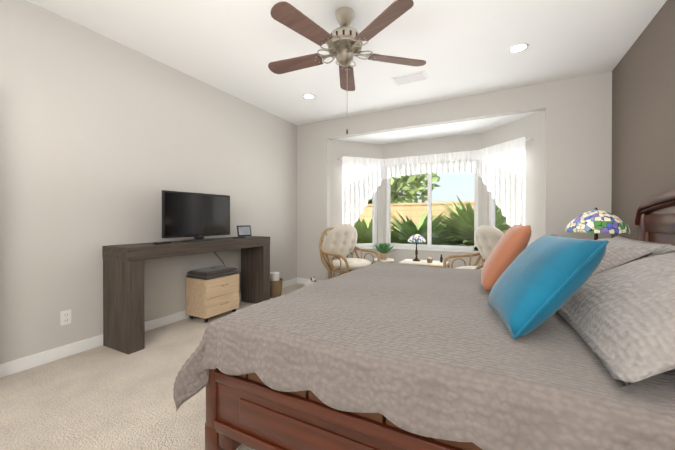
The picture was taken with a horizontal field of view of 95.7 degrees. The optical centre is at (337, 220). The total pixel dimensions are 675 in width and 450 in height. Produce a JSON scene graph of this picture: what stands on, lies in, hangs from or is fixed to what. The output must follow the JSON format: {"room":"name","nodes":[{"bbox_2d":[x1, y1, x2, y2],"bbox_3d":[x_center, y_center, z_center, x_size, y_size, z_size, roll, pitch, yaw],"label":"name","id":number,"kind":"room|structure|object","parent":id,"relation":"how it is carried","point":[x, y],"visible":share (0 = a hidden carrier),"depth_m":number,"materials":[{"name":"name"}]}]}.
{"room":"bedroom","nodes":[
{"label":"bedroom","id":0,"kind":"room"},
{"bbox_2d":[0,0,296,363],"bbox_3d":[-2.207,-0.265,2.600,0.120,2.740,6.460,0,0,28],"label":"wall","id":1,"kind":"structure","parent":0,"point":[105,141],"depth_m":2.69,"materials":[{"name":"grey paint"}]},
{"bbox_2d":[60,309,70,325],"bbox_3d":[-2.200,0.789,2.478,0.010,0.115,0.070,0,0,28],"label":"electrical outlet","id":2,"kind":"object","parent":1,"relation":"attached to","point":[65,317],"visible":1,"depth_m":2.47,"materials":[{"name":"white plastic"}]},
{"bbox_2d":[0,277,322,377],"bbox_3d":[-0.096,1.061,1.969,4.210,0.095,7.052,0,0,28],"label":"baseboard","id":3,"kind":"structure","parent":1,"relation":"attached to","point":[26,362],"depth_m":2.50,"materials":[{"name":"white"}]},
{"bbox_2d":[0,283,304,449],"bbox_3d":[-0.106,1.169,1.950,4.450,0.120,7.250,0,0,28],"label":"floor","id":4,"kind":"structure","parent":0,"point":[102,397],"depth_m":1.87,"materials":[{"name":"carpet"}]},
{"bbox_2d":[102,236,269,354],"bbox_3d":[-1.482,0.661,3.382,0.400,0.880,1.770,0,0,28],"label":"console","id":5,"kind":"object","parent":4,"relation":"on","point":[123,304],"visible":0.94,"depth_m":2.65,"materials":[{"name":"brown wood"}]},
{"bbox_2d":[162,190,229,265],"bbox_3d":[-1.502,0.225,3.481,0.351,1.040,1.073,0,0,31],"label":"tv","id":6,"kind":"object","parent":5,"relation":"on","point":[198,216],"visible":0.94,"depth_m":3.25,"materials":[{"name":"black plastic"}]},
{"bbox_2d":[154,237,245,244],"bbox_3d":[-1.423,0.211,3.286,0.126,0.019,1.094,0,0,28],"label":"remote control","id":7,"kind":"object","parent":5,"relation":"on","point":[164,242],"visible":0.98,"depth_m":2.91,"materials":[{"name":"black plastic"}]},
{"bbox_2d":[237,225,251,236],"bbox_3d":[-1.222,0.141,3.958,0.065,0.140,0.200,-15,-9,39],"label":"picture frame","id":8,"kind":"object","parent":5,"relation":"on","point":[243,230],"visible":1,"depth_m":3.94,"materials":[{"name":"black plastic"}]},
{"bbox_2d":[185,266,238,322],"bbox_3d":[-1.421,0.827,3.520,0.360,0.548,0.470,0,0,28],"label":"drawer unit","id":9,"kind":"object","parent":4,"relation":"on","point":[212,291],"visible":1,"depth_m":3.36,"materials":[{"name":"brown wood"}]},
{"bbox_2d":[270,272,282,297],"bbox_3d":[-0.905,0.921,4.396,0.236,0.351,0.236,0,0,28],"label":"basket","id":10,"kind":"object","parent":4,"relation":"on","point":[276,281],"visible":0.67,"depth_m":4.32,"materials":[{"name":"brown wicker"}]},
{"bbox_2d":[305,277,315,285],"bbox_3d":[-0.427,1.001,4.910,0.205,0.185,0.102,0,0,28],"label":"figurine","id":11,"kind":"object","parent":4,"relation":"on","point":[311,281],"visible":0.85,"depth_m":4.88,"materials":[{"name":"white ceramic"}]},
{"bbox_2d":[319,224,379,278],"bbox_3d":[0.144,0.576,4.675,0.780,1.047,0.770,0,0,-40],"label":"chair","id":12,"kind":"object","parent":4,"relation":"on","point":[338,247],"visible":0.85,"depth_m":4.62,"materials":[{"name":"fabric"}]},
{"bbox_2d":[320,224,370,269],"bbox_3d":[0.147,0.400,4.672,0.700,0.695,0.762,0,0,-40],"label":"cushion","id":13,"kind":"object","parent":12,"relation":"on","point":[341,241],"depth_m":4.63,"materials":[{"name":"beige fabric"}]},
{"bbox_2d":[374,258,393,262],"bbox_3d":[0.731,0.859,4.887,0.344,0.471,0.354,0,0,28],"label":"plant stand","id":14,"kind":"object","parent":4,"relation":"on","point":[389,260],"visible":0.35,"depth_m":4.78,"materials":[{"name":"beige"}]},
{"bbox_2d":[373,243,395,259],"bbox_3d":[0.738,0.492,4.868,0.418,0.262,0.388,0,0,28],"label":"succulent plant","id":15,"kind":"object","parent":14,"relation":"on","point":[383,249],"visible":1,"depth_m":4.83,"materials":[{"name":"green plant"}]},
{"bbox_2d":[173,189,674,449],"bbox_3d":[0.871,0.441,1.901,2.405,1.336,2.411,0,0,28],"label":"bed","id":16,"kind":"object","parent":4,"relation":"on","point":[549,342],"visible":1,"depth_m":1.15,"materials":[{"name":"grey fabric"}]},
{"bbox_2d":[648,245,674,256],"bbox_3d":[1.916,0.307,1.934,0.420,0.204,0.850,-44,-20,23],"label":"pillow","id":17,"kind":"object","parent":16,"relation":"on","point":[668,248],"depth_m":1.72,"materials":[{"name":"grey fabric"}]},
{"bbox_2d":[399,259,449,267],"bbox_3d":[1.319,0.865,4.674,0.692,0.460,0.472,0,0,28],"label":"side table","id":18,"kind":"object","parent":4,"relation":"on","point":[425,263],"visible":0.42,"depth_m":4.60,"materials":[{"name":"beige"}]},
{"bbox_2d":[408,233,425,260],"bbox_3d":[1.231,0.417,4.763,0.274,0.432,0.274,0,0,28],"label":"lamp","id":19,"kind":"object","parent":18,"relation":"on","point":[416,238],"visible":1,"depth_m":4.69,"materials":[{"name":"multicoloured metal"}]},
{"bbox_2d":[427,257,432,262],"bbox_3d":[1.379,0.593,4.573,0.088,0.082,0.088,0,0,16],"label":"trinket","id":20,"kind":"object","parent":18,"relation":"on","point":[429,259],"depth_m":4.54,"materials":[{"name":"beige ceramic"}]},
{"bbox_2d":[443,225,506,268],"bbox_3d":[1.838,0.580,3.821,0.769,1.047,0.780,0,0,-10],"label":"chair","id":21,"kind":"object","parent":4,"relation":"on","point":[487,237],"visible":0.17,"depth_m":3.90,"materials":[{"name":"fabric"}]},
{"bbox_3d":[2.377,0.754,2.858,0.598,0.700,0.630,0,0,28],"label":"nightstand","id":22,"kind":"object","parent":4,"relation":"on","visible":0},
{"bbox_2d":[566,208,629,239],"bbox_3d":[2.401,0.142,2.837,0.456,0.522,0.456,0,0,28],"label":"lamp","id":23,"kind":"object","parent":22,"relation":"on","point":[595,221],"visible":0.67,"depth_m":2.71,"materials":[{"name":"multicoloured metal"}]},
{"bbox_2d":[27,0,666,124],"bbox_3d":[-0.290,-1.689,1.586,4.450,0.120,6.460,0,0,28],"label":"ceiling","id":24,"kind":"structure","parent":0,"point":[234,48],"depth_m":2.83,"materials":[{"name":"white paint"}]},
{"bbox_2d":[302,94,314,98],"bbox_3d":[-0.379,-1.639,4.051,0.170,0.006,0.170,0,0,28],"label":"recessed light","id":25,"kind":"object","parent":24,"relation":"in","point":[308,96],"visible":1,"depth_m":4.05,"materials":[{"name":"white"}]},
{"bbox_2d":[268,0,425,133],"bbox_3d":[0.013,-1.152,2.414,1.312,0.964,1.334,0,0,28],"label":"fan","id":26,"kind":"object","parent":24,"relation":"hanging from","point":[344,40],"visible":1,"depth_m":2.31,"materials":[{"name":"brown wood"}]},
{"bbox_2d":[391,70,428,85],"bbox_3d":[0.836,-1.631,3.525,0.380,0.016,0.220,0,0,28],"label":"ceiling vent","id":27,"kind":"object","parent":24,"relation":"in","point":[410,78],"visible":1,"depth_m":3.50,"materials":[{"name":"white metal"}]},
{"bbox_2d":[508,43,528,53],"bbox_3d":[1.718,-1.633,2.904,0.170,0.006,0.170,0,0,28],"label":"recessed light","id":28,"kind":"object","parent":24,"relation":"in","point":[518,48],"visible":1,"depth_m":2.90,"materials":[{"name":"white"}]},
{"bbox_2d":[330,140,382,277],"bbox_3d":[0.326,-0.184,5.366,1.083,2.550,0.120,0,0,-19],"label":"wall","id":29,"kind":"structure","parent":0,"point":[339,149],"depth_m":5.22,"materials":[{"name":"grey paint"}]},
{"bbox_2d":[354,190,376,248],"bbox_3d":[0.428,-0.224,5.379,0.623,1.450,0.130,0,0,-19],"label":"window","id":30,"kind":"structure","parent":29,"relation":"in","point":[366,245],"depth_m":5.47,"materials":[{"name":"white plastic"}]},
{"bbox_2d":[383,132,481,267],"bbox_3d":[1.548,-0.183,5.147,1.700,2.550,0.120,0,0,28],"label":"wall","id":31,"kind":"structure","parent":0,"point":[459,143],"depth_m":5.05,"materials":[{"name":"grey paint"}]},
{"bbox_2d":[386,172,478,252],"bbox_3d":[1.538,-0.223,5.129,1.540,1.450,0.130,0,0,28],"label":"window","id":32,"kind":"structure","parent":31,"relation":"in","point":[459,248],"depth_m":5.14,"materials":[{"name":"white plastic"}]},
{"bbox_2d":[338,137,533,226],"bbox_3d":[1.381,-0.276,4.778,2.811,1.578,0.678,0,0,28],"label":"curtain","id":33,"kind":"object","parent":31,"relation":"attached to","point":[499,169],"visible":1,"depth_m":4.78,"materials":[{"name":"white fabric"}]},
{"bbox_2d":[332,110,543,143],"bbox_3d":[1.416,-1.426,4.836,3.210,0.140,0.882,0,0,28],"label":"ceiling","id":34,"kind":"structure","parent":0,"point":[455,129],"depth_m":4.67,"materials":[{"name":"white paint"}]},
{"bbox_2d":[297,71,611,279],"bbox_3d":[1.184,-0.274,4.400,4.210,2.740,0.120,0,0,28],"label":"wall","id":35,"kind":"structure","parent":0,"point":[578,146],"depth_m":3.67,"materials":[{"name":"grey paint"}]},
{"bbox_2d":[482,110,544,262],"bbox_3d":[2.443,-0.178,4.256,0.120,2.550,1.118,0,0,-18],"label":"wall","id":36,"kind":"structure","parent":0,"point":[531,126],"depth_m":3.92,"materials":[{"name":"grey paint"}]},
{"bbox_2d":[489,192,509,228],"bbox_3d":[2.393,-0.218,4.345,0.130,1.450,0.658,0,0,-18],"label":"window","id":37,"kind":"structure","parent":36,"relation":"in","point":[492,211],"depth_m":4.60,"materials":[{"name":"white plastic"}]},
{"bbox_2d":[611,0,674,239],"bbox_3d":[1.627,-0.254,0.587,0.120,2.740,6.460,0,0,28],"label":"wall","id":38,"kind":"structure","parent":0,"point":[643,119],"depth_m":2.61,"materials":[{"name":"brown paint"}]},
{"label":"outside","id":39,"kind":"structure","parent":0,"visible":0},
{"bbox_2d":[354,173,510,245],"bbox_3d":[5.206,-1.203,12.110,30.000,5.119,17.240,0,0,28],"label":"garden","id":40,"kind":"object","parent":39,"point":[408,216],"depth_m":8.19,"materials":[{"name":"green plant"}]}
]}

